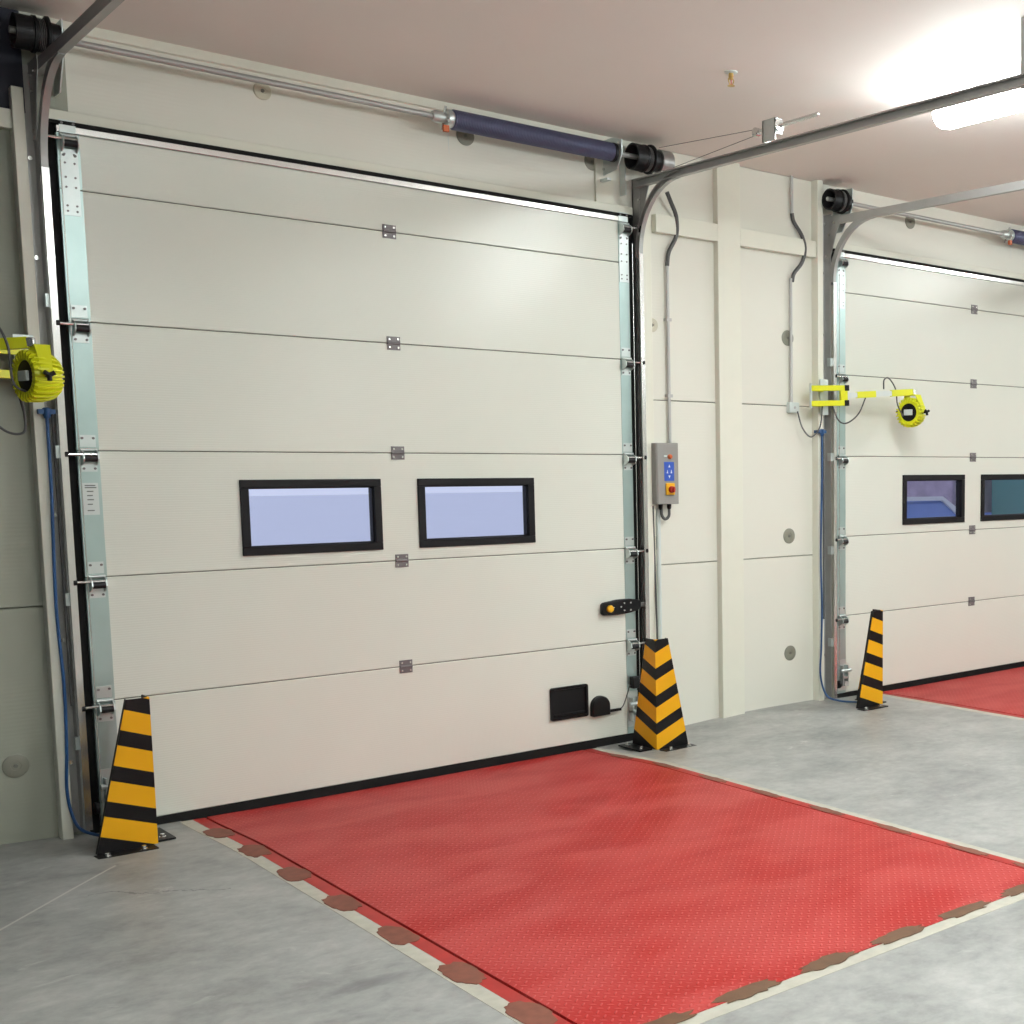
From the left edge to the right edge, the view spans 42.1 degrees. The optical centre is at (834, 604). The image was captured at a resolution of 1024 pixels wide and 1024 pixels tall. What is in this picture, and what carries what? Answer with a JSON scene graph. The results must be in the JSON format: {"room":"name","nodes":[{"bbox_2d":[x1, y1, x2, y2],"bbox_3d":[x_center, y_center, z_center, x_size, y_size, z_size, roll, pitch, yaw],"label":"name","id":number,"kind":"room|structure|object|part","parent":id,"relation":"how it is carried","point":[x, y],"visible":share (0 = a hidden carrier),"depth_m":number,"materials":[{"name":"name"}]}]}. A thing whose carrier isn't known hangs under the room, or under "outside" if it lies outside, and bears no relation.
{"room":"distribution center","nodes":[
{"label":"distribution center","id":0,"kind":"room"},
{"bbox_2d":[0,37,1023,844],"bbox_3d":[-0.939,-0.952,8.762,17.500,4.150,0.120,-6,9,-44],"label":"wall","id":1,"kind":"structure","parent":0,"point":[776,451],"depth_m":8.50,"materials":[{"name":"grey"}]},
{"bbox_2d":[0,107,11,129],"bbox_3d":[-5.473,-2.035,4.126,4.738,0.085,0.050,-6,9,-44],"label":"trim","id":2,"kind":"structure","parent":1,"relation":"attached to","point":[5,113],"depth_m":5.73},
{"bbox_2d":[0,7,24,112],"bbox_3d":[-5.461,-2.304,4.129,4.800,0.450,0.022,-6,9,-44],"label":"trim","id":3,"kind":"structure","parent":1,"relation":"attached to","point":[11,71],"depth_m":5.74,"materials":[{"name":"black"}]},
{"bbox_2d":[2,754,28,777],"bbox_3d":[-3.892,0.769,5.988,0.112,0.112,0.012,-6,9,-44],"label":"disc","id":4,"kind":"object","parent":1,"relation":"attached to","point":[16,765],"visible":1,"depth_m":5.99,"materials":[{"name":"grey metal"}]},
{"bbox_2d":[8,86,73,839],"bbox_3d":[-3.742,-0.607,5.944,0.048,3.520,0.070,-6,9,-44],"label":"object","id":5,"kind":"structure","parent":1,"relation":"attached to","point":[16,102],"depth_m":5.92,"materials":[{"name":"grey metal"}]},
{"bbox_2d":[37,407,98,836],"bbox_3d":[-3.582,0.102,5.960,0.336,2.046,0.088,3,7,25],"label":"cable","id":6,"kind":"object","parent":1,"relation":"attached to","point":[46,412],"visible":0.94,"depth_m":5.98,"materials":[{"name":"blue plastic"}]},
{"bbox_2d":[22,0,123,833],"bbox_3d":[-2.446,-0.665,4.729,0.144,3.850,3.600,-6,9,-44],"label":"door track","id":7,"kind":"object","parent":1,"relation":"attached to","point":[49,63],"visible":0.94,"depth_m":5.90,"materials":[{"name":"metal"}]},
{"bbox_3d":[-3.658,-2.312,5.765,0.020,0.347,0.175,-6,9,-44],"label":"knee plate","id":8,"kind":"part","parent":7,"relation":"part of","materials":[{"name":"metal"}]},
{"bbox_3d":[-3.510,-2.211,5.648,0.029,0.472,0.453,-6,9,-44],"label":"curved rail","id":9,"kind":"part","parent":7,"relation":"part of","materials":[{"name":"metal"}]},
{"bbox_3d":[-3.575,-2.514,5.803,0.006,0.300,0.205,-6,9,-44],"label":"bearing plate","id":10,"kind":"part","parent":7,"relation":"part of","materials":[{"name":"silver metal"}]},
{"bbox_3d":[-3.648,-0.456,5.985,0.030,3.130,0.052,-6,9,-44],"label":"guide rail","id":11,"kind":"part","parent":7,"relation":"part of","materials":[{"name":"metal"}]},
{"bbox_3d":[-2.441,-2.317,4.524,0.034,0.060,3.550,-6,9,-44],"label":"ceiling rail","id":12,"kind":"part","parent":7,"relation":"part of","materials":[{"name":"metal"}]},
{"bbox_2d":[48,124,99,832],"bbox_3d":[-3.669,-0.570,6.061,0.037,3.420,0.050,-6,9,-44],"label":"door track","id":13,"kind":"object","parent":1,"relation":"attached to","point":[52,165],"depth_m":6.04,"materials":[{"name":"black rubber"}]},
{"bbox_2d":[253,83,271,99],"bbox_3d":[-2.964,-2.658,6.526,0.092,0.092,0.012,-6,9,-44],"label":"disc","id":14,"kind":"object","parent":1,"relation":"attached to","point":[261,91],"visible":0.86,"depth_m":6.52,"materials":[{"name":"grey"}]},
{"bbox_2d":[19,11,638,149],"bbox_3d":[-2.477,-2.818,6.974,3.500,0.050,0.018,-6,9,-44],"label":"trim","id":15,"kind":"structure","parent":1,"relation":"attached to","point":[96,33],"depth_m":6.61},
{"bbox_2d":[49,108,632,214],"bbox_3d":[-2.496,-2.402,6.986,3.287,0.050,0.038,-6,9,-44],"label":"trim","id":16,"kind":"structure","parent":1,"relation":"attached to","point":[53,113],"depth_m":6.71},
{"bbox_2d":[8,12,674,203],"bbox_3d":[-2.394,-2.615,6.922,3.657,0.382,0.247,-6,9,-44],"label":"shaft","id":17,"kind":"object","parent":1,"relation":"attached to","point":[33,34],"visible":1,"depth_m":7.18,"materials":[{"name":"metal"}]},
{"bbox_2d":[9,12,34,50],"bbox_3d":[-3.653,-2.572,5.662,0.070,0.150,0.150,-6,9,-44],"label":"drum","id":18,"kind":"object","parent":17,"relation":"on","point":[21,26],"depth_m":5.63,"materials":[{"name":"black metal"}]},
{"bbox_3d":[-1.462,-2.730,7.968,0.130,0.382,0.020,-6,9,-44],"label":"mounting plate","id":19,"kind":"part","parent":17,"relation":"part of","materials":[{"name":"silver metal"}]},
{"bbox_2d":[624,143,648,171],"bbox_3d":[-1.254,-2.824,7.964,0.075,0.164,0.164,-6,9,-44],"label":"drum","id":20,"kind":"object","parent":17,"relation":"on","point":[638,159],"depth_m":7.94,"materials":[{"name":"black metal"}]},
{"bbox_2d":[659,130,752,167],"bbox_3d":[-0.787,-2.794,7.622,0.112,0.126,1.034,-4,7,-34],"label":"cable","id":21,"kind":"object","parent":17,"relation":"attached to","point":[749,130],"visible":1,"depth_m":7.62,"materials":[{"name":"grey metal"}]},
{"bbox_2d":[48,118,648,826],"bbox_3d":[-2.456,-0.674,7.148,3.354,3.430,0.125,-6,9,-44],"label":"door","id":22,"kind":"structure","parent":1,"relation":"in","point":[239,321],"depth_m":6.90,"materials":[{"name":"grey metal"}]},
{"bbox_3d":[-3.588,-1.978,5.920,0.072,0.300,0.008,-6,9,-44],"label":"stiffening plate","id":23,"kind":"part","parent":22,"relation":"part of","materials":[{"name":"silver metal"}]},
{"bbox_3d":[-2.491,-2.197,6.999,3.189,0.252,0.042,-6,9,-44],"label":"panel","id":24,"kind":"part","parent":22,"relation":"part of","materials":[{"name":"grey metal"}]},
{"bbox_3d":[-2.490,-1.774,7.045,3.189,0.622,0.042,-6,9,-44],"label":"panel","id":25,"kind":"part","parent":22,"relation":"part of","materials":[{"name":"grey metal"}]},
{"bbox_3d":[-2.487,-0.561,7.175,3.189,0.622,0.042,-6,9,-44],"label":"panel","id":26,"kind":"part","parent":22,"relation":"part of","materials":[{"name":"grey metal"}]},
{"bbox_3d":[-2.486,0.045,7.240,3.189,0.622,0.042,-6,9,-44],"label":"panel","id":27,"kind":"part","parent":22,"relation":"part of","materials":[{"name":"grey metal"}]},
{"bbox_3d":[-2.489,-1.168,7.110,3.189,0.622,0.042,-6,9,-44],"label":"panel","id":28,"kind":"part","parent":22,"relation":"part of","materials":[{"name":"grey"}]},
{"bbox_3d":[-2.485,0.659,7.307,3.189,0.637,0.042,-6,9,-44],"label":"panel","id":29,"kind":"part","parent":22,"relation":"part of","materials":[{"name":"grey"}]},
{"bbox_3d":[-1.451,0.032,8.151,0.047,0.047,0.024,-6,9,-44],"label":"lock knob","id":30,"kind":"part","parent":22,"relation":"part of","materials":[{"name":"orange"}]},
{"bbox_3d":[-1.445,0.695,8.257,0.105,0.017,0.012,-6,9,-44],"label":"sensor arm","id":31,"kind":"part","parent":22,"relation":"part of","materials":[{"name":"black plastic"}]},
{"bbox_3d":[-1.350,-2.214,8.068,0.072,0.300,0.008,-6,9,-44],"label":"stiffening plate","id":32,"kind":"part","parent":22,"relation":"part of","materials":[{"name":"silver metal"}]},
{"bbox_2d":[456,131,473,145],"bbox_3d":[-2.144,-2.719,7.315,0.112,0.112,0.012,-6,9,-44],"label":"disc","id":33,"kind":"object","parent":1,"relation":"attached to","point":[466,139],"visible":0.72,"depth_m":7.31,"materials":[{"name":"grey"}]},
{"bbox_2d":[584,157,594,170],"bbox_3d":[-1.524,-2.780,7.911,0.112,0.112,0.012,-6,9,-44],"label":"disc","id":34,"kind":"object","parent":1,"relation":"attached to","point":[589,162],"visible":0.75,"depth_m":7.90,"materials":[{"name":"grey"}]},
{"bbox_2d":[628,215,640,694],"bbox_3d":[-1.334,-0.808,8.303,0.053,3.435,0.050,-6,9,-44],"label":"door frame","id":35,"kind":"structure","parent":1,"relation":"attached to","point":[630,220],"depth_m":8.26,"materials":[{"name":"metal"}]},
{"bbox_2d":[643,186,656,638],"bbox_3d":[-1.238,-0.922,8.356,0.070,3.660,0.050,-6,9,-44],"label":"trim","id":36,"kind":"structure","parent":1,"relation":"attached to","point":[647,235],"depth_m":8.29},
{"bbox_2d":[652,318,657,331],"bbox_3d":[-1.205,-1.843,8.319,0.092,0.092,0.012,-6,9,-44],"label":"disc","id":37,"kind":"object","parent":1,"relation":"attached to","point":[654,322],"visible":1,"depth_m":8.33,"materials":[{"name":"grey"}]},
{"bbox_2d":[656,509,661,638],"bbox_3d":[-1.185,0.116,8.521,0.037,1.520,0.029,-6,9,-44],"label":"conduit","id":38,"kind":"object","parent":1,"relation":"attached to","point":[658,517],"visible":0.66,"depth_m":8.47,"materials":[{"name":"white plastic"}]},
{"bbox_2d":[651,443,678,520],"bbox_3d":[-1.130,-0.814,8.400,0.180,0.515,0.154,-6,9,-44],"label":"control box","id":39,"kind":"object","parent":1,"relation":"attached to","point":[665,486],"visible":1,"depth_m":8.36,"materials":[{"name":"grey metal"}]},
{"bbox_2d":[652,506,657,638],"bbox_3d":[-1.194,-0.044,8.422,0.019,1.220,0.069,-3,7,-24],"label":"cable","id":40,"kind":"object","parent":39,"relation":"hanging from","point":[652,506],"visible":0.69,"depth_m":8.43,"materials":[{"name":"grey plastic"}]},
{"bbox_2d":[666,483,675,494],"bbox_3d":[-1.083,-0.765,8.378,0.070,0.078,0.050,-6,9,-44],"label":"switch","id":41,"kind":"object","parent":39,"relation":"attached to","point":[670,487],"depth_m":8.37,"materials":[{"name":"red"}]},
{"bbox_2d":[664,191,678,442],"bbox_3d":[-1.080,-1.884,8.377,0.130,1.648,0.094,-6,9,-44],"label":"conduit","id":42,"kind":"object","parent":1,"relation":"attached to","point":[667,319],"visible":0.98,"depth_m":8.37,"materials":[{"name":"grey"}]},
{"bbox_2d":[651,214,717,241],"bbox_3d":[-0.999,-2.511,8.419,0.515,0.115,0.050,-6,9,-44],"label":"trim","id":43,"kind":"structure","parent":1,"relation":"attached to","point":[661,224],"depth_m":8.40,"materials":[{"name":"beige paint"}]},
{"bbox_2d":[713,163,744,717],"bbox_3d":[-0.740,-1.099,8.821,0.200,3.870,0.050,-6,9,-44],"label":"pillar","id":44,"kind":"structure","parent":1,"relation":"attached to","point":[726,179],"depth_m":8.79,"materials":[{"name":"white paint"}]},
{"bbox_2d":[740,229,815,257],"bbox_3d":[-0.413,-2.568,8.982,0.715,0.115,0.050,-6,9,-44],"label":"trim","id":45,"kind":"structure","parent":1,"relation":"attached to","point":[750,239],"depth_m":8.95,"materials":[{"name":"white paint"}]},
{"bbox_2d":[782,330,792,345],"bbox_3d":[-0.342,-1.932,9.148,0.112,0.112,0.012,-6,9,-44],"label":"disc","id":46,"kind":"object","parent":1,"relation":"attached to","point":[785,335],"visible":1,"depth_m":9.13,"materials":[{"name":"grey"}]},
{"bbox_2d":[783,528,794,543],"bbox_3d":[-0.336,-0.503,9.305,0.112,0.112,0.012,-6,9,-44],"label":"disc","id":47,"kind":"object","parent":1,"relation":"attached to","point":[789,535],"visible":1,"depth_m":9.30,"materials":[{"name":"grey"}]},
{"bbox_2d":[784,645,795,659],"bbox_3d":[-0.333,0.365,9.400,0.112,0.112,0.012,-6,9,-44],"label":"disc","id":48,"kind":"object","parent":1,"relation":"attached to","point":[790,652],"visible":1,"depth_m":9.39,"materials":[{"name":"grey"}]},
{"bbox_2d":[787,402,798,412],"bbox_3d":[-0.305,-1.436,9.208,0.090,0.075,0.048,-6,9,-44],"label":"junction box","id":49,"kind":"object","parent":1,"relation":"attached to","point":[792,407],"visible":1,"depth_m":9.18,"materials":[{"name":"white plastic"}]},
{"bbox_2d":[789,176,806,401],"bbox_3d":[-0.267,-2.262,9.148,0.151,1.630,0.034,-4,7,-33],"label":"conduit","id":50,"kind":"object","parent":1,"relation":"attached to","point":[794,223],"visible":1,"depth_m":9.12,"materials":[{"name":"grey plastic"}]},
{"bbox_2d":[811,180,823,700],"bbox_3d":[-0.127,-1.162,9.395,0.054,3.870,0.070,-6,9,-44],"label":"trim","id":51,"kind":"structure","parent":1,"relation":"attached to","point":[816,185],"depth_m":9.35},
{"bbox_2d":[619,17,1023,670],"bbox_3d":[-0.075,-0.915,7.004,0.144,3.850,3.600,-6,9,-44],"label":"door track","id":52,"kind":"object","parent":1,"relation":"attached to","point":[642,207],"visible":0.92,"depth_m":7.78,"materials":[{"name":"metal"}]},
{"bbox_3d":[-1.352,-2.758,8.033,0.006,0.300,0.065,-6,9,-44],"label":"bearing plate","id":53,"kind":"part","parent":52,"relation":"part of","materials":[{"name":"silver metal"}]},
{"bbox_3d":[-1.241,-2.561,8.085,0.020,0.337,0.175,-6,9,-44],"label":"knee plate","id":54,"kind":"part","parent":52,"relation":"part of","materials":[{"name":"metal"}]},
{"bbox_3d":[-1.258,-0.703,8.279,0.030,3.120,0.052,-6,9,-44],"label":"guide rail","id":55,"kind":"part","parent":52,"relation":"part of","materials":[{"name":"metal"}]},
{"bbox_3d":[-1.119,-2.453,7.943,0.029,0.472,0.453,-6,9,-44],"label":"curved rail","id":56,"kind":"part","parent":52,"relation":"part of","materials":[{"name":"metal"}]},
{"bbox_3d":[-0.278,-2.690,7.056,0.067,0.067,0.548,-6,9,-44],"label":"buffer rod","id":57,"kind":"part","parent":52,"relation":"part of","materials":[{"name":"metal"}]},
{"bbox_3d":[-0.051,-2.548,6.819,0.034,0.080,3.550,-6,9,-44],"label":"ceiling rail","id":58,"kind":"part","parent":52,"relation":"part of","materials":[{"name":"metal"}]},
{"bbox_2d":[814,429,856,702],"bbox_3d":[0.007,-0.275,9.404,0.336,2.046,0.088,3,7,25],"label":"cable","id":59,"kind":"object","parent":1,"relation":"attached to","point":[821,431],"visible":1,"depth_m":9.44,"materials":[{"name":"blue plastic"}]},
{"bbox_2d":[797,377,929,437],"bbox_3d":[0.186,-1.481,9.501,1.096,0.461,0.315,-3,7,-25],"label":"lamp","id":60,"kind":"object","parent":1,"relation":"attached to","point":[910,413],"visible":1,"depth_m":9.44,"materials":[{"name":"yellow plastic"}]},
{"bbox_3d":[-0.080,-1.532,9.332,0.080,0.260,0.007,-6,9,-44],"label":"mounting plate","id":61,"kind":"part","parent":60,"relation":"part of","materials":[{"name":"silver metal"}]},
{"bbox_3d":[-0.041,-1.529,9.249,0.311,0.161,0.032,-4,7,-30],"label":"arm","id":62,"kind":"part","parent":60,"relation":"part of"},
{"bbox_3d":[0.256,-1.571,9.442,0.469,0.070,0.024,-4,7,-35],"label":"arm","id":63,"kind":"part","parent":60,"relation":"part of","materials":[{"name":"yellow"}]},
{"bbox_2d":[905,217,914,228],"bbox_3d":[0.595,-3.018,9.943,0.112,0.112,0.012,-6,9,-44],"label":"disc","id":64,"kind":"object","parent":1,"relation":"attached to","point":[910,222],"visible":0.84,"depth_m":9.94,"materials":[{"name":"grey"}]},
{"bbox_2d":[822,188,1023,244],"bbox_3d":[1.240,-2.989,10.411,3.657,0.400,0.247,-6,9,-44],"label":"shaft","id":65,"kind":"object","parent":1,"relation":"attached to","point":[839,201],"visible":1,"depth_m":9.64,"materials":[{"name":"metal"}]},
{"bbox_2d":[822,188,842,210],"bbox_3d":[-0.018,-2.936,9.152,0.070,0.150,0.150,-6,9,-44],"label":"drum","id":66,"kind":"object","parent":65,"relation":"on","point":[832,199],"depth_m":9.14,"materials":[{"name":"black metal"}]},
{"bbox_2d":[823,180,1023,698],"bbox_3d":[1.188,-1.048,8.217,0.144,3.850,3.600,-6,9,-44],"label":"door track","id":67,"kind":"object","parent":1,"relation":"attached to","point":[834,224],"visible":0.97,"depth_m":9.36,"materials":[{"name":"metal"}]},
{"bbox_3d":[-0.024,-2.684,9.254,0.020,0.327,0.175,-6,9,-44],"label":"knee plate","id":68,"kind":"part","parent":67,"relation":"part of","materials":[{"name":"metal"}]},
{"bbox_3d":[-0.014,-0.829,9.474,0.030,3.110,0.052,-6,9,-44],"label":"guide rail","id":69,"kind":"part","parent":67,"relation":"part of","materials":[{"name":"metal"}]},
{"bbox_3d":[0.059,-2.896,9.290,0.006,0.300,0.205,-6,9,-44],"label":"bearing plate","id":70,"kind":"part","parent":67,"relation":"part of","materials":[{"name":"silver metal"}]},
{"bbox_3d":[0.125,-2.574,9.138,0.029,0.472,0.453,-6,9,-44],"label":"curved rail","id":71,"kind":"part","parent":67,"relation":"part of","materials":[{"name":"metal"}]},
{"bbox_3d":[1.193,-2.664,8.015,0.034,0.091,3.551,-6,9,-44],"label":"ceiling rail","id":72,"kind":"part","parent":67,"relation":"part of","materials":[{"name":"metal"}]},
{"bbox_2d":[831,248,1023,697],"bbox_3d":[1.173,-1.071,10.628,3.337,3.400,0.125,-6,9,-44],"label":"door","id":73,"kind":"structure","parent":1,"relation":"in","point":[949,591],"depth_m":10.26,"materials":[{"name":"grey metal"}]},
{"bbox_3d":[0.046,-2.361,9.408,0.072,0.300,0.008,-6,9,-44],"label":"stiffening plate","id":74,"kind":"part","parent":73,"relation":"part of","materials":[{"name":"silver metal"}]},
{"bbox_3d":[1.146,-1.550,10.598,3.189,0.622,0.042,-6,9,-44],"label":"panel","id":75,"kind":"part","parent":73,"relation":"part of","materials":[{"name":"grey metal"}]},
{"bbox_3d":[1.147,-0.944,10.663,3.189,0.622,0.042,-6,9,-44],"label":"panel","id":76,"kind":"part","parent":73,"relation":"part of","materials":[{"name":"grey metal"}]},
{"bbox_3d":[1.149,0.265,10.793,3.189,0.613,0.042,-6,9,-44],"label":"panel","id":77,"kind":"part","parent":73,"relation":"part of","materials":[{"name":"grey metal"}]},
{"bbox_3d":[1.144,-2.579,10.487,3.189,0.252,0.042,-6,9,-44],"label":"panel","id":78,"kind":"part","parent":73,"relation":"part of","materials":[{"name":"grey metal"}]},
{"bbox_3d":[1.145,-2.157,10.532,3.189,0.622,0.042,-6,9,-44],"label":"panel","id":79,"kind":"part","parent":73,"relation":"part of","materials":[{"name":"grey metal"}]},
{"bbox_3d":[1.148,-0.337,10.728,3.189,0.622,0.042,-6,9,-44],"label":"panel","id":80,"kind":"part","parent":73,"relation":"part of","materials":[{"name":"grey metal"}]},
{"bbox_2d":[833,242,1023,279],"bbox_3d":[1.139,-2.784,10.474,3.287,0.050,0.038,-6,9,-44],"label":"trim","id":81,"kind":"structure","parent":1,"relation":"attached to","point":[847,247],"depth_m":10.08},
{"bbox_2d":[0,695,1023,1023],"bbox_3d":[2.913,1.474,5.014,17.500,0.514,11.140,-6,9,-44],"label":"floor","id":82,"kind":"structure","parent":0,"point":[189,929],"depth_m":4.92,"materials":[{"name":"concrete"}]},
{"bbox_2d":[94,694,175,859],"bbox_3d":[-3.366,0.792,5.983,0.365,0.715,0.370,6,9,45],"label":"guard","id":83,"kind":"object","parent":82,"relation":"on","point":[129,818],"visible":1,"depth_m":5.90,"materials":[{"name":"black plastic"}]},
{"bbox_3d":[-3.307,1.143,6.022,0.237,0.008,0.519,0,6,-2],"label":"foot plate","id":84,"kind":"part","parent":83,"relation":"part of","materials":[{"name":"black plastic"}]},
{"bbox_2d":[180,748,1023,1023],"bbox_3d":[-1.131,1.180,5.970,2.529,0.101,3.772,-6,9,-44],"label":"dock leveller","id":85,"kind":"object","parent":82,"relation":"on","point":[595,885],"visible":0.94,"depth_m":5.43,"materials":[{"name":"red paint"}]},
{"bbox_3d":[-1.998,1.245,5.181,0.059,0.050,3.705,-6,9,-44],"label":"frame rail","id":86,"kind":"part","parent":85,"relation":"part of","materials":[{"name":"metal"}]},
{"bbox_3d":[-0.305,1.070,6.806,0.055,0.058,3.705,-6,9,-44],"label":"frame rail","id":87,"kind":"part","parent":85,"relation":"part of","materials":[{"name":"metal"}]},
{"bbox_2d":[618,638,695,751],"bbox_3d":[-1.146,0.565,8.116,0.360,0.715,0.365,-6,9,-44],"label":"guard","id":88,"kind":"object","parent":82,"relation":"on","point":[659,721],"visible":1,"depth_m":8.05,"materials":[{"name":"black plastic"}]},
{"bbox_3d":[-1.149,0.923,8.099,0.512,0.008,0.232,0,6,4],"label":"foot plate","id":89,"kind":"part","parent":88,"relation":"part of","materials":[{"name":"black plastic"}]},
{"bbox_2d":[855,609,887,710],"bbox_3d":[0.218,0.399,9.407,0.365,0.715,0.370,6,9,45],"label":"guard","id":90,"kind":"object","parent":82,"relation":"on","point":[870,689],"visible":1,"depth_m":9.32,"materials":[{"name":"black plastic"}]},
{"bbox_3d":[0.277,0.750,9.446,0.237,0.008,0.519,0,6,-2],"label":"foot plate","id":91,"kind":"part","parent":90,"relation":"part of","materials":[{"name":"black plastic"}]},
{"bbox_2d":[883,667,1023,720],"bbox_3d":[2.504,0.783,9.456,2.529,0.072,3.772,-6,9,-44],"label":"dock leveller","id":92,"kind":"object","parent":82,"relation":"on","point":[999,693],"visible":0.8,"depth_m":9.92,"materials":[{"name":"red paint"}]},
{"bbox_3d":[1.637,0.850,8.668,0.059,0.026,3.705,-6,9,-44],"label":"frame rail","id":93,"kind":"part","parent":92,"relation":"part of","materials":[{"name":"beige metal"}]},
{"bbox_2d":[0,0,1023,225],"bbox_3d":[2.884,-2.672,4.590,17.700,0.150,11.400,-6,9,-44],"label":"ceiling","id":94,"kind":"structure","parent":0,"point":[647,72],"depth_m":6.47,"materials":[{"name":"paint"}]},
{"bbox_2d":[724,70,737,86],"bbox_3d":[-0.549,-2.777,6.665,0.071,0.072,0.071,-6,9,-44],"label":"sprinkler head","id":95,"kind":"object","parent":94,"relation":"attached to","point":[730,73],"visible":1,"depth_m":6.66},
{"bbox_2d":[932,82,1023,128],"bbox_3d":[1.116,-2.711,6.573,0.200,0.190,1.500,-6,9,-44],"label":"ceiling light","id":96,"kind":"object","parent":94,"relation":"attached to","point":[1010,102],"visible":0.89,"depth_m":6.83,"materials":[{"name":"white plastic"}]},
{"bbox_2d":[907,496,955,517],"bbox_3d":[0.255,-0.050,15.873,2.900,2.630,1.900,-6,9,-44],"label":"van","id":97,"kind":"object","parent":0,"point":[935,506],"visible":0.03,"depth_m":15.36,"materials":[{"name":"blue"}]},
{"bbox_2d":[992,480,1023,514],"bbox_3d":[6.128,-1.345,21.857,8.590,3.900,2.400,-6,9,-44],"label":"trailer","id":98,"kind":"object","parent":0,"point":[1007,495],"visible":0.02,"depth_m":19.73,"materials":[{"name":"teal metal"}]},
{"bbox_3d":[-3.728,-0.684,5.020,0.120,3.870,1.400,-6,9,-44],"label":"wall partition","id":99,"kind":"structure","parent":0,"visible":0},
{"bbox_2d":[0,327,64,434],"bbox_3d":[-3.733,-0.992,5.459,0.611,0.512,0.561,-6,9,-44],"label":"lamp","id":100,"kind":"object","parent":99,"relation":"attached to","point":[36,376],"visible":1,"depth_m":5.47,"materials":[{"name":"yellow plastic"}]},
{"bbox_3d":[-3.742,-1.112,5.821,0.080,0.260,0.007,-6,9,-44],"label":"mounting plate","id":101,"kind":"part","parent":100,"relation":"part of","materials":[{"name":"yellow metal"}]},
{"bbox_3d":[-3.393,-0.986,5.439,0.052,0.047,0.060,-6,9,-44],"label":"knob","id":102,"kind":"part","parent":100,"relation":"part of","materials":[{"name":"black plastic"}]},
{"label":"outside","id":103,"kind":"structure","parent":0,"visible":0},
{"bbox_2d":[249,492,523,545],"bbox_3d":[-34.292,-4.858,73.867,130.000,0.100,139.700,-6,9,-44],"label":"sky","id":104,"kind":"structure","parent":103,"point":[295,519],"depth_m":79.13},
{"bbox_2d":[907,480,991,512],"bbox_3d":[1.895,-0.724,20.608,1.100,2.950,1.000,-6,9,-44],"label":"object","id":105,"kind":"object","parent":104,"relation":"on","point":[947,489],"visible":0.02,"depth_m":20.14,"materials":[{"name":"glass"}]}
]}

